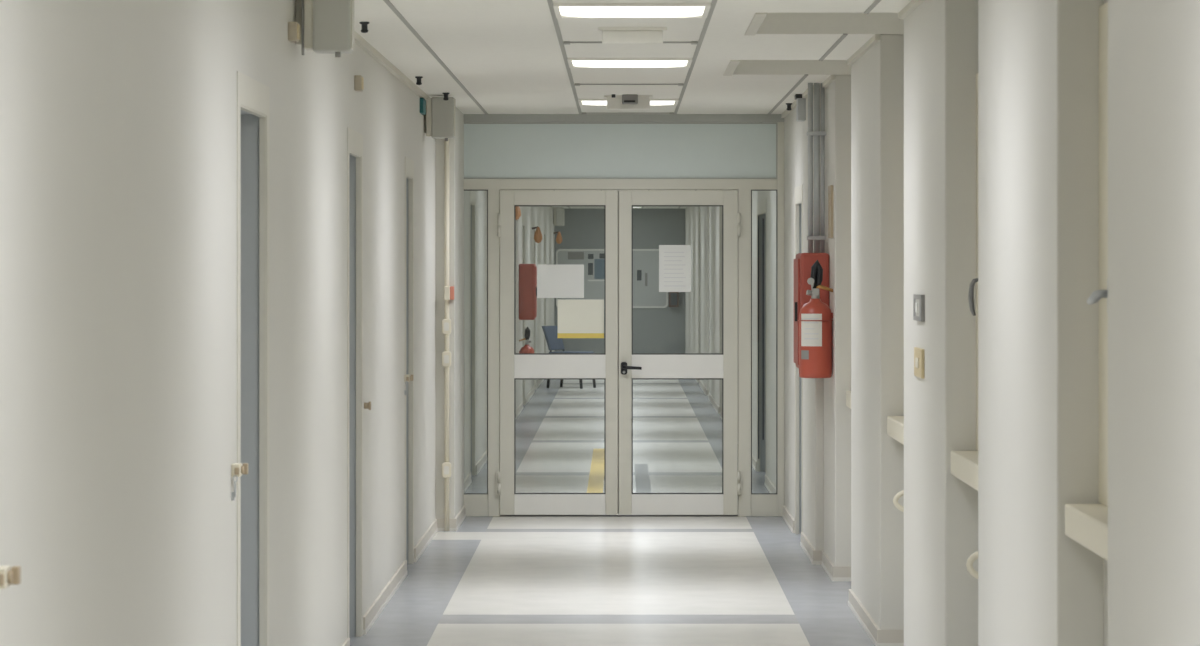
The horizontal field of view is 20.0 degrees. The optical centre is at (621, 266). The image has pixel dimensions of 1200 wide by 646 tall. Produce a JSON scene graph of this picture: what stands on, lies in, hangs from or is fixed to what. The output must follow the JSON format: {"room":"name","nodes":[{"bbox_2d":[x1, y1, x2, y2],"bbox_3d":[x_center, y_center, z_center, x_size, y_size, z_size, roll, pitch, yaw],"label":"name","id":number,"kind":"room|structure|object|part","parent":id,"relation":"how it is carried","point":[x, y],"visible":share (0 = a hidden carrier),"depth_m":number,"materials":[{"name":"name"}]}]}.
{"room":"hospital interior","nodes":[
{"label":"hospital interior","id":0,"kind":"room"},
{"bbox_2d":[0,0,554,645],"bbox_3d":[-1.340,0.285,27.000,0.420,2.630,60.000,0,0,0],"label":"wall","id":1,"kind":"structure","parent":0,"point":[118,118],"depth_m":8.78,"materials":[{"name":"paint"}]},
{"bbox_2d":[0,566,20,588],"bbox_3d":[-1.108,0.558,6.117,0.044,0.037,0.066,0,0,0],"label":"peg","id":2,"kind":"object","parent":1,"relation":"attached to","point":[9,575],"depth_m":6.11,"materials":[{"name":"beige plastic"}]},
{"bbox_2d":[231,463,247,500],"bbox_3d":[-1.108,0.623,9.857,0.044,0.105,0.066,0,0,0],"label":"door handle","id":3,"kind":"object","parent":1,"relation":"attached to","point":[237,469],"depth_m":9.83,"materials":[{"name":"beige plastic"}]},
{"bbox_3d":[-1.100,0.586,9.853,0.020,0.032,0.068,0,0,20],"label":"knob","id":4,"kind":"part","parent":3,"relation":"part of","materials":[{"name":"beige plastic"}]},
{"bbox_2d":[237,71,269,645],"bbox_3d":[-1.274,0.512,10.425,0.293,2.175,0.900,0,0,0],"label":"door","id":5,"kind":"structure","parent":1,"relation":"in","point":[253,97],"depth_m":10.81,"materials":[{"name":"paint"}]},
{"bbox_2d":[288,22,299,42],"bbox_3d":[-1.113,-0.797,11.545,0.034,0.065,0.090,0,0,0],"label":"junction box","id":6,"kind":"object","parent":1,"relation":"attached to","point":[293,27],"visible":1,"depth_m":11.50,"materials":[{"name":"plastic"}]},
{"bbox_2d":[296,0,354,56],"bbox_3d":[-1.030,-0.846,11.765,0.201,0.244,0.130,0,0,0],"label":"speaker box","id":7,"kind":"object","parent":1,"relation":"attached to","point":[329,25],"visible":1,"depth_m":11.70,"materials":[{"name":"metal"}]},
{"bbox_2d":[301,0,303,54],"bbox_3d":[-1.100,-0.855,11.720,0.009,0.250,0.009,0,0,-23],"label":"cable","id":8,"kind":"object","parent":7,"relation":"attached to","point":[302,1],"visible":1,"depth_m":11.71,"materials":[{"name":"grey plastic"}]},
{"bbox_2d":[347,127,362,637],"bbox_3d":[-1.274,0.512,14.390,0.293,2.175,0.810,0,0,0],"label":"door","id":9,"kind":"structure","parent":1,"relation":"in","point":[354,139],"depth_m":14.72,"materials":[{"name":"paint"}]},
{"bbox_2d":[354,75,363,91],"bbox_3d":[-1.113,-0.777,14.395,0.034,0.065,0.090,0,0,0],"label":"junction box","id":10,"kind":"object","parent":1,"relation":"attached to","point":[358,79],"visible":1,"depth_m":14.35,"materials":[{"name":"plastic"}]},
{"bbox_2d":[364,401,370,409],"bbox_3d":[-1.115,0.608,14.900,0.030,0.038,0.038,0,0,0],"label":"peg","id":11,"kind":"object","parent":1,"relation":"attached to","point":[366,405],"visible":1,"depth_m":14.89,"materials":[{"name":"beige metal"}]},
{"bbox_2d":[404,375,412,394],"bbox_3d":[-1.108,0.613,17.677,0.044,0.105,0.066,0,0,0],"label":"door handle","id":12,"kind":"object","parent":1,"relation":"attached to","point":[407,378],"depth_m":17.65,"materials":[{"name":"beige metal"}]},
{"bbox_2d":[405,157,413,563],"bbox_3d":[-1.274,0.512,18.055,0.293,2.175,0.720,0,0,0],"label":"door","id":13,"kind":"structure","parent":1,"relation":"in","point":[409,164],"depth_m":18.34,"materials":[{"name":"paint"}]},
{"bbox_2d":[420,98,425,114],"bbox_3d":[-1.119,-0.902,19.100,0.022,0.085,0.240,0,0,0],"label":"exit sign","id":14,"kind":"object","parent":1,"relation":"attached to","point":[422,100],"visible":1,"depth_m":18.98,"materials":[{"name":"teal plastic"}]},
{"bbox_2d":[424,97,455,140],"bbox_3d":[-1.041,-0.843,19.415,0.178,0.251,0.130,0,0,0],"label":"speaker box","id":15,"kind":"object","parent":1,"relation":"attached to","point":[440,117],"visible":0.91,"depth_m":19.35,"materials":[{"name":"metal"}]},
{"bbox_2d":[342,379,543,645],"bbox_3d":[-1.067,1.562,27.000,0.131,0.075,60.004,0,0,0],"label":"baseboard","id":16,"kind":"structure","parent":1,"relation":"attached to","point":[381,601],"depth_m":18.77,"materials":[{"name":"plastic"}]},
{"bbox_2d":[355,31,554,208],"bbox_3d":[-1.119,-0.965,27.000,0.022,0.030,60.000,0,0,0],"label":"trim","id":17,"kind":"structure","parent":1,"relation":"attached to","point":[359,40],"depth_m":16.20,"materials":[{"name":"paint"}]},
{"bbox_2d":[470,191,474,475],"bbox_3d":[-1.274,0.512,25.700,0.293,2.175,0.910,0,0,0],"label":"door","id":18,"kind":"structure","parent":1,"relation":"in","point":[472,193],"depth_m":26.07,"materials":[{"name":"paint"}]},
{"bbox_2d":[516,206,520,219],"bbox_3d":[-1.074,-0.576,34.200,0.119,0.211,0.108,0,0,0],"label":"bell","id":19,"kind":"object","parent":1,"relation":"attached to","point":[518,211],"visible":0.23,"depth_m":34.16,"materials":[{"name":"orange metal"}]},
{"bbox_2d":[522,216,524,404],"bbox_3d":[-1.274,0.512,39.000,0.293,2.175,0.910,0,0,0],"label":"door","id":20,"kind":"structure","parent":1,"relation":"in","point":[523,218],"depth_m":39.37,"materials":[{"name":"paint"}]},
{"bbox_2d":[519,327,533,352],"bbox_3d":[-1.045,0.935,37.400,0.175,0.569,0.175,0,0,37],"label":"fire extinguisher","id":21,"kind":"object","parent":1,"relation":"attached to","point":[526,348],"visible":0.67,"depth_m":37.37,"materials":[{"name":"red metal"}]},
{"bbox_2d":[519,264,536,319],"bbox_3d":[-1.030,0.273,37.450,0.201,0.615,0.500,0,0,0],"label":"upper cabinet","id":22,"kind":"object","parent":1,"relation":"attached to","point":[527,272],"visible":0.98,"depth_m":37.20,"materials":[{"name":"red paint"}]},
{"bbox_3d":[-0.949,0.273,37.450,0.012,0.555,0.440,0,0,0],"label":"cabinet door","id":23,"kind":"part","parent":22,"relation":"part of","materials":[{"name":"red paint"}]},
{"bbox_2d":[534,222,535,389],"bbox_3d":[-1.274,0.512,44.000,0.293,2.175,0.910,0,0,0],"label":"door","id":24,"kind":"structure","parent":1,"relation":"in","point":[534,222],"depth_m":44.38,"materials":[{"name":"paint"}]},
{"bbox_2d":[532,226,542,242],"bbox_3d":[-1.064,-0.406,42.600,0.138,0.212,0.108,0,0,0],"label":"bell","id":25,"kind":"object","parent":1,"relation":"attached to","point":[538,238],"visible":1,"depth_m":42.57,"materials":[{"name":"orange metal"}]},
{"bbox_2d":[544,228,545,352],"bbox_3d":[-1.274,0.512,49.800,0.293,2.175,0.910,0,0,0],"label":"door","id":26,"kind":"structure","parent":1,"relation":"in","point":[544,228],"depth_m":50.17,"materials":[{"name":"paint"}]},
{"bbox_2d":[554,231,561,243],"bbox_3d":[-1.059,-0.486,56.200,0.148,0.212,0.108,0,0,0],"label":"bell","id":27,"kind":"object","parent":1,"relation":"attached to","point":[559,237],"visible":1,"depth_m":56.16,"materials":[{"name":"orange metal"}]},
{"bbox_2d":[553,208,563,225],"bbox_3d":[-1.037,-0.819,55.665,0.186,0.298,0.130,0,0,0],"label":"speaker box","id":28,"kind":"object","parent":1,"relation":"attached to","point":[558,213],"visible":1,"depth_m":55.60,"materials":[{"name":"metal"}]},
{"bbox_2d":[435,107,463,518],"bbox_3d":[-1.073,0.310,21.250,0.115,2.580,1.300,0,0,0],"label":"wall","id":29,"kind":"structure","parent":0,"point":[456,145],"depth_m":20.60,"materials":[{"name":"paint"}]},
{"bbox_2d":[443,139,450,530],"bbox_3d":[-1.060,0.310,20.584,0.048,2.579,0.031,0,0,0],"label":"conduit","id":30,"kind":"object","parent":29,"relation":"attached to","point":[446,167],"visible":0.86,"depth_m":20.57,"materials":[{"name":"beige plastic"}]},
{"bbox_2d":[442,462,450,477],"bbox_3d":[-1.060,1.228,20.549,0.056,0.092,0.033,0,0,0],"label":"box","id":31,"kind":"object","parent":30,"relation":"attached to","point":[446,466],"visible":1,"depth_m":20.54,"materials":[{"name":"beige plastic"}]},
{"bbox_2d":[442,351,450,366],"bbox_3d":[-1.060,0.557,20.549,0.056,0.092,0.033,0,0,0],"label":"box","id":32,"kind":"object","parent":30,"relation":"attached to","point":[446,356],"visible":1,"depth_m":20.54,"materials":[{"name":"beige plastic"}]},
{"bbox_2d":[442,319,450,333],"bbox_3d":[-1.060,0.360,20.549,0.056,0.092,0.033,0,0,0],"label":"box","id":33,"kind":"object","parent":30,"relation":"attached to","point":[446,323],"visible":1,"depth_m":20.54,"materials":[{"name":"beige plastic"}]},
{"bbox_2d":[444,286,453,299],"bbox_3d":[-1.046,0.158,20.565,0.059,0.085,0.070,0,0,0],"label":"button","id":34,"kind":"object","parent":29,"relation":"attached to","point":[448,290],"visible":1,"depth_m":20.53,"materials":[{"name":"beige plastic"}]},
{"bbox_2d":[464,190,487,493],"bbox_3d":[-0.944,0.481,21.822,0.170,1.955,0.028,0,0,0],"label":"window","id":35,"kind":"structure","parent":29,"relation":"in","point":[464,190],"depth_m":21.81,"materials":[{"name":"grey glass"}]},
{"bbox_2d":[464,123,776,178],"bbox_3d":[-0.016,-0.745,21.823,2.026,0.362,0.034,0,0,0],"label":"transom panel","id":36,"kind":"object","parent":29,"relation":"in","point":[491,150],"depth_m":21.82,"materials":[{"name":"grey glass"}]},
{"bbox_2d":[464,114,783,516],"bbox_3d":[-0.010,0.310,21.830,2.100,2.580,0.080,0,0,0],"label":"trim","id":37,"kind":"structure","parent":29,"relation":"attached to","point":[749,504],"depth_m":21.80,"materials":[{"name":"paint"}]},
{"bbox_2d":[349,379,874,645],"bbox_3d":[0.000,1.650,27.000,3.000,0.100,60.600,0,0,0],"label":"floor","id":38,"kind":"structure","parent":0,"point":[501,580],"depth_m":17.98,"materials":[{"name":"white tile"}]},
{"bbox_2d":[542,326,595,388],"bbox_3d":[-0.704,1.191,45.011,0.600,0.822,0.460,0,0,24],"label":"chair","id":39,"kind":"object","parent":38,"relation":"on","point":[550,332],"visible":0.56,"depth_m":45.04,"materials":[{"name":"blue fabric"}]},
{"bbox_3d":[-0.912,0.940,45.104,0.142,0.320,0.440,0,0,24],"label":"backrest","id":40,"kind":"part","parent":39,"relation":"part of","materials":[{"name":"blue fabric"}]},
{"bbox_3d":[-0.671,1.145,44.996,0.460,0.050,0.460,0,0,24],"label":"seat","id":41,"kind":"part","parent":39,"relation":"part of","materials":[{"name":"blue fabric"}]},
{"bbox_3d":[-0.551,1.380,44.718,0.086,0.444,0.039,0,0,37],"label":"leg","id":42,"kind":"part","parent":39,"relation":"part of","materials":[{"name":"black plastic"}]},
{"bbox_2d":[587,449,603,492],"bbox_3d":[-0.193,1.599,26.100,0.115,0.003,7.600,0,0,0],"label":"tape","id":43,"kind":"object","parent":38,"relation":"on","point":[596,477],"visible":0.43,"depth_m":26.29,"materials":[{"name":"yellow plastic"}]},
{"bbox_2d":[496,190,741,514],"bbox_3d":[-0.020,0.548,21.791,1.578,2.079,0.143,0,0,0],"label":"door","id":44,"kind":"structure","parent":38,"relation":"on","point":[618,365],"depth_m":21.79,"materials":[{"name":"paint"}]},
{"bbox_2d":[537,265,583,297],"bbox_3d":[-0.394,0.091,21.814,0.301,0.215,0.002,0,0,0],"label":"paper notice","id":45,"kind":"object","parent":44,"relation":"attached to","point":[553,281],"visible":1,"depth_m":21.81,"materials":[{"name":"grey paper"}]},
{"bbox_2d":[558,299,603,337],"bbox_3d":[-0.265,0.333,21.814,0.298,0.249,0.003,0,0,0],"label":"paper notice","id":46,"kind":"object","parent":44,"relation":"attached to","point":[577,318],"visible":1,"depth_m":21.81,"materials":[{"name":"beige paper"}]},
{"bbox_3d":[0.059,0.649,21.754,0.134,0.080,0.069,0,0,0],"label":"handle","id":47,"kind":"part","parent":44,"relation":"part of","materials":[{"name":"black plastic"}]},
{"bbox_2d":[659,245,690,291],"bbox_3d":[0.340,0.010,21.814,0.205,0.301,0.003,0,0,0],"label":"paper notice","id":48,"kind":"object","parent":44,"relation":"attached to","point":[674,260],"visible":1,"depth_m":21.81,"materials":[{"name":"grey paper"}]},
{"bbox_2d":[635,464,650,492],"bbox_3d":[0.154,1.599,24.950,0.105,0.003,5.300,0,0,0],"label":"tape","id":49,"kind":"object","parent":38,"relation":"on","point":[641,470],"visible":0.64,"depth_m":25.67,"materials":[{"name":"grey plastic"}]},
{"bbox_2d":[555,209,684,352],"bbox_3d":[0.050,0.310,57.100,3.100,2.580,0.200,0,0,0],"label":"wall","id":50,"kind":"structure","parent":0,"point":[655,330],"depth_m":57.01,"materials":[{"name":"grey paint"}]},
{"bbox_2d":[556,249,667,307],"bbox_3d":[-0.168,0.193,56.982,1.878,0.989,0.032,0,0,0],"label":"notice board","id":51,"kind":"object","parent":50,"relation":"attached to","point":[646,260],"visible":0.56,"depth_m":56.97,"materials":[{"name":"grey plastic"}]},
{"bbox_2d":[568,252,583,258],"bbox_3d":[-0.771,-0.189,56.964,0.268,0.126,0.002,0,0,0],"label":"print","id":52,"kind":"object","parent":51,"relation":"attached to","point":[571,255],"visible":1,"depth_m":56.97,"materials":[{"name":"grey paper"}]},
{"bbox_2d":[588,263,592,274],"bbox_3d":[-0.528,0.034,56.964,0.084,0.201,0.002,0,0,0],"label":"print","id":53,"kind":"object","parent":51,"relation":"attached to","point":[590,265],"visible":1,"depth_m":56.97},
{"bbox_2d":[594,259,603,278],"bbox_3d":[-0.373,0.034,56.964,0.176,0.335,0.002,0,0,0],"label":"print","id":54,"kind":"object","parent":51,"relation":"attached to","point":[598,263],"visible":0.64,"depth_m":56.97},
{"bbox_2d":[637,270,641,280],"bbox_3d":[0.289,0.138,56.964,0.075,0.176,0.002,0,0,0],"label":"print","id":55,"kind":"object","parent":51,"relation":"attached to","point":[639,272],"visible":1,"depth_m":56.97},
{"bbox_2d":[645,273,647,285],"bbox_3d":[0.406,0.210,56.964,0.042,0.218,0.002,0,0,0],"label":"print","id":56,"kind":"object","parent":51,"relation":"attached to","point":[646,274],"visible":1,"depth_m":56.97,"materials":[{"name":"grey paper"}]},
{"bbox_2d":[669,292,678,306],"bbox_3d":[0.868,0.528,56.937,0.159,0.285,0.126,0,0,0],"label":"wall box","id":57,"kind":"object","parent":50,"relation":"attached to","point":[673,296],"visible":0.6,"depth_m":56.88,"materials":[{"name":"grey metal"}]},
{"bbox_3d":[0.868,0.536,56.877,0.109,0.201,0.006,0,0,0],"label":"panel","id":58,"kind":"part","parent":57,"relation":"part of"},
{"bbox_2d":[355,0,911,208],"bbox_3d":[0.050,-1.246,27.000,3.100,0.548,60.600,0,0,0],"label":"ceiling","id":59,"kind":"structure","parent":0,"point":[490,56],"depth_m":15.25,"materials":[{"name":"tile"}]},
{"bbox_2d":[359,22,368,32],"bbox_3d":[-1.030,-0.958,13.600,0.040,0.044,0.039,0,0,0],"label":"ceiling hook","id":60,"kind":"object","parent":59,"relation":"attached to","point":[363,24],"visible":1,"depth_m":13.59,"materials":[{"name":"black plastic"}]},
{"bbox_2d":[415,76,422,84],"bbox_3d":[-1.045,-0.958,17.500,0.040,0.044,0.039,0,0,0],"label":"ceiling hook","id":61,"kind":"object","parent":59,"relation":"attached to","point":[417,77],"visible":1,"depth_m":17.49,"materials":[{"name":"black plastic"}]},
{"bbox_2d":[442,93,449,100],"bbox_3d":[-0.990,-0.958,19.120,0.040,0.044,0.039,0,0,0],"label":"ceiling hook","id":62,"kind":"object","parent":59,"relation":"attached to","point":[445,98],"visible":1,"depth_m":19.11,"materials":[{"name":"black plastic"}]},
{"bbox_2d":[578,99,606,105],"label":"ceiling light","id":63,"kind":"object","parent":59,"relation":"attached to","point":[586,102],"depth_m":20.07,"materials":[{"name":"plastic"}]},
{"bbox_2d":[582,101,673,104],"bbox_3d":[0.037,-0.975,20.100,0.540,0.008,0.565,0,0,0],"label":"diffuser","id":64,"kind":"object","parent":63,"relation":"attached to","point":[584,102],"depth_m":20.19,"materials":[{"name":"white plastic"}]},
{"bbox_2d":[604,95,652,109],"bbox_3d":[0.037,-0.940,19.454,0.275,0.080,0.132,0,0,0],"label":"lamp","id":65,"kind":"object","parent":59,"relation":"attached to","point":[615,103],"visible":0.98,"depth_m":19.40,"materials":[{"name":"plastic"}]},
{"bbox_3d":[0.037,-0.974,19.454,0.275,0.012,0.132,0,0,0],"label":"mounting plate","id":66,"kind":"part","parent":65,"relation":"part of","materials":[{"name":"metal"}]},
{"bbox_2d":[567,58,691,67],"bbox_3d":[0.037,-0.974,16.230,0.585,0.012,0.620,0,0,0],"label":"recessed light","id":67,"kind":"object","parent":59,"relation":"in","point":[573,62],"visible":1,"depth_m":16.14,"materials":[{"name":"plastic"}]},
{"bbox_2d":[573,61,686,66],"bbox_3d":[0.037,-0.975,16.230,0.540,0.008,0.565,0,0,0],"label":"diffuser","id":68,"kind":"object","parent":67,"relation":"attached to","point":[575,63],"depth_m":16.30,"materials":[{"name":"white plastic"}]},
{"bbox_2d":[622,94,637,103],"bbox_3d":[0.045,-0.954,19.337,0.091,0.052,0.086,0,0,0],"label":"sensor","id":69,"kind":"object","parent":59,"relation":"attached to","point":[626,98],"visible":1,"depth_m":19.30,"materials":[{"name":"grey plastic"}]},
{"bbox_2d":[553,3,710,17],"bbox_3d":[0.037,-0.974,12.920,0.585,0.012,0.620,0,0,0],"label":"recessed light","id":70,"kind":"object","parent":59,"relation":"in","point":[566,10],"visible":1,"depth_m":12.87,"materials":[{"name":"plastic"}]},
{"bbox_2d":[560,6,703,16],"bbox_3d":[0.037,-0.975,12.920,0.540,0.008,0.565,0,0,0],"label":"diffuser","id":71,"kind":"object","parent":70,"relation":"attached to","point":[565,11],"depth_m":12.92,"materials":[{"name":"white plastic"}]},
{"bbox_2d":[598,27,666,44],"bbox_3d":[0.043,-0.947,13.954,0.279,0.066,0.132,0,0,0],"label":"lamp","id":72,"kind":"object","parent":59,"relation":"attached to","point":[610,35],"visible":1,"depth_m":13.90,"materials":[{"name":"plastic"}]},
{"bbox_3d":[0.043,-0.974,13.954,0.279,0.012,0.132,0,0,0],"label":"mounting plate","id":73,"kind":"part","parent":72,"relation":"part of","materials":[{"name":"metal"}]},
{"bbox_2d":[650,99,678,105],"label":"ceiling light","id":74,"kind":"object","parent":59,"relation":"attached to","point":[653,102],"depth_m":20.07,"materials":[{"name":"plastic"}]},
{"bbox_2d":[786,103,791,110],"bbox_3d":[1.000,-0.958,20.350,0.040,0.044,0.039,0,0,0],"label":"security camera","id":75,"kind":"object","parent":59,"relation":"attached to","point":[787,104],"visible":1,"depth_m":20.34,"materials":[{"name":"black plastic"}]},
{"bbox_2d":[685,90,823,549],"bbox_3d":[1.320,0.310,37.650,0.560,2.580,38.700,0,0,0],"label":"wall","id":76,"kind":"structure","parent":0,"point":[703,224],"depth_m":23.48,"materials":[{"name":"paint"}]},
{"bbox_2d":[757,199,765,471],"bbox_3d":[1.204,0.547,25.800,0.293,2.105,1.710,0,0,0],"label":"window","id":77,"kind":"structure","parent":76,"relation":"in","point":[761,205],"depth_m":26.58,"materials":[{"name":"glass"}]},
{"bbox_2d":[751,190,776,493],"bbox_3d":[0.912,0.481,21.822,0.170,1.955,0.028,0,0,0],"label":"window","id":78,"kind":"structure","parent":76,"relation":"in","point":[751,190],"depth_m":21.81,"materials":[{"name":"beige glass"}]},
{"bbox_2d":[795,184,802,533],"bbox_3d":[1.183,0.562,20.000,0.293,2.075,0.870,0,0,0],"label":"door","id":79,"kind":"structure","parent":76,"relation":"in","point":[798,190],"depth_m":20.36,"materials":[{"name":"paint"}]},
{"bbox_2d":[696,379,903,645],"bbox_3d":[1.114,1.562,27.000,0.176,0.075,60.004,0,0,0],"label":"baseboard","id":80,"kind":"structure","parent":76,"relation":"attached to","point":[879,637],"depth_m":17.31,"materials":[{"name":"plastic"}]},
{"bbox_2d":[795,94,805,121],"bbox_3d":[1.012,-0.904,19.328,0.055,0.149,0.165,0,0,0],"label":"cable box","id":81,"kind":"object","parent":76,"relation":"attached to","point":[800,102],"visible":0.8,"depth_m":19.25,"materials":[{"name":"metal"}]},
{"bbox_3d":[1.012,-0.968,19.328,0.055,0.023,0.165,0,0,0],"label":"plate","id":82,"kind":"part","parent":81,"relation":"part of","materials":[{"name":"black plastic"}]},
{"bbox_2d":[824,0,1199,645],"bbox_3d":[1.343,0.075,7.650,0.515,3.050,21.300,0,0,0],"label":"wall","id":83,"kind":"structure","parent":0,"point":[900,129],"depth_m":9.35,"materials":[{"name":"paint"}]},
{"bbox_2d":[794,253,829,367],"bbox_3d":[0.996,0.234,18.015,0.179,0.617,0.510,0,0,0],"label":"fire extinguisher cabinet","id":84,"kind":"object","parent":83,"relation":"attached to","point":[803,262],"visible":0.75,"depth_m":17.76,"materials":[{"name":"red metal"}]},
{"bbox_3d":[0.913,0.234,17.830,0.014,0.100,0.020,0,0,0],"label":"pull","id":85,"kind":"part","parent":84,"relation":"part of","materials":[{"name":"black plastic"}]},
{"bbox_3d":[0.926,0.234,18.015,0.012,0.557,0.450,0,0,0],"label":"cabinet door","id":86,"kind":"part","parent":84,"relation":"part of","materials":[{"name":"red paint"}]},
{"bbox_2d":[798,259,832,377],"bbox_3d":[0.996,0.266,17.500,0.182,0.609,0.182,0,0,-43],"label":"fire extinguisher","id":87,"kind":"object","parent":83,"relation":"attached to","point":[815,320],"visible":1,"depth_m":17.43,"materials":[{"name":"red metal"}]},
{"bbox_3d":[1.041,0.111,17.487,0.114,0.043,0.026,0,0,12],"label":"lever","id":88,"kind":"part","parent":87,"relation":"part of","materials":[{"name":"gold metal"}]},
{"bbox_2d":[807,83,825,252],"bbox_3d":[1.035,-0.527,18.100,0.100,0.906,0.060,0,0,0],"label":"pipes","id":89,"kind":"object","parent":83,"relation":"attached to","point":[810,133],"visible":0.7,"depth_m":18.09,"materials":[{"name":"grey metal"}]},
{"bbox_2d":[828,185,832,237],"bbox_3d":[1.078,-0.285,17.560,0.014,0.270,0.220,0,0,0],"label":"framed sign","id":90,"kind":"object","parent":83,"relation":"attached to","point":[830,188],"visible":1,"depth_m":17.46,"materials":[{"name":"beige plastic"}]},
{"bbox_2d":[846,391,850,408],"bbox_3d":[1.255,0.017,16.710,0.230,1.407,1.220,0,0,0],"label":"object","id":91,"kind":"structure","parent":83,"relation":"in","point":[848,393],"depth_m":17.11,"materials":[{"name":"beige plastic"}]},
{"bbox_2d":[781,0,924,117],"bbox_3d":[1.052,-0.968,9.385,0.065,0.025,24.770,0,0,0],"label":"trim","id":92,"kind":"structure","parent":83,"relation":"attached to","point":[913,4],"depth_m":15.06,"materials":[{"name":"paint"}]},
{"bbox_2d":[887,416,903,444],"bbox_3d":[1.241,0.011,13.700,0.258,1.407,1.200,0,0,0],"label":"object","id":93,"kind":"structure","parent":83,"relation":"in","point":[895,424],"depth_m":13.88,"materials":[{"name":"beige plastic"}]},
{"bbox_2d":[893,490,903,511],"bbox_3d":[1.156,0.960,13.950,0.089,0.105,0.022,0,0,0],"label":"handle","id":94,"kind":"object","parent":83,"relation":"attached to","point":[898,495],"visible":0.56,"depth_m":13.94,"materials":[{"name":"beige plastic"}]},
{"bbox_2d":[913,294,924,320],"bbox_3d":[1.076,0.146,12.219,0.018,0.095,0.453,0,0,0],"label":"light switch","id":95,"kind":"object","parent":83,"relation":"attached to","point":[918,300],"visible":1,"depth_m":12.23,"materials":[{"name":"grey plastic"}]},
{"bbox_2d":[914,347,924,378],"bbox_3d":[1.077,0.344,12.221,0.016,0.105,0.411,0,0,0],"label":"light switch","id":96,"kind":"object","parent":83,"relation":"attached to","point":[919,354],"visible":1,"depth_m":12.22,"materials":[{"name":"beige plastic"}]},
{"bbox_2d":[915,357,918,367],"bbox_3d":[1.071,0.347,12.340,0.004,0.035,0.120,0,0,0],"label":"button","id":97,"kind":"object","parent":96,"relation":"attached to","point":[916,358],"depth_m":12.34,"materials":[{"name":"beige plastic"}]},
{"bbox_2d":[951,73,977,490],"bbox_3d":[1.235,0.028,10.890,0.270,1.355,1.060,0,0,0],"label":"window","id":98,"kind":"structure","parent":83,"relation":"in","point":[964,464],"depth_m":11.21,"materials":[{"name":"beige plastic"}]},
{"bbox_3d":[1.170,0.655,10.876,0.140,0.080,1.028,0,0,0],"label":"sill","id":99,"kind":"part","parent":98,"relation":"part of","materials":[{"name":"beige plastic"}]},
{"bbox_3d":[1.163,0.093,11.180,0.050,0.137,0.030,0,0,0],"label":"handle","id":100,"kind":"part","parent":98,"relation":"part of","materials":[{"name":"grey plastic"}]},
{"bbox_3d":[1.219,-0.018,10.890,0.062,1.265,1.060,0,0,0],"label":"frame","id":101,"kind":"part","parent":98,"relation":"part of","materials":[{"name":"beige plastic"}]},
{"bbox_2d":[966,551,977,578],"bbox_3d":[1.163,0.975,11.120,0.076,0.105,0.022,0,0,0],"label":"handle","id":102,"kind":"object","parent":83,"relation":"attached to","point":[974,556],"visible":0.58,"depth_m":11.11,"materials":[{"name":"beige plastic"}]},
{"bbox_2d":[1065,2,1107,560],"bbox_3d":[1.235,0.002,8.040,0.270,1.352,0.880,0,0,0],"label":"window","id":103,"kind":"structure","parent":83,"relation":"in","point":[1086,524],"depth_m":8.35,"materials":[{"name":"beige plastic"}]},
{"bbox_3d":[1.170,0.628,8.026,0.140,0.080,0.848,0,0,0],"label":"sill","id":104,"kind":"part","parent":103,"relation":"part of","materials":[{"name":"beige plastic"}]},
{"bbox_3d":[1.163,0.070,8.293,0.049,0.090,0.136,0,0,0],"label":"handle","id":105,"kind":"part","parent":103,"relation":"part of","materials":[{"name":"metal"}]},
{"bbox_3d":[1.219,-0.031,8.040,0.062,1.238,0.880,0,0,0],"label":"frame","id":106,"kind":"part","parent":103,"relation":"part of","materials":[{"name":"beige plastic"}]}
]}

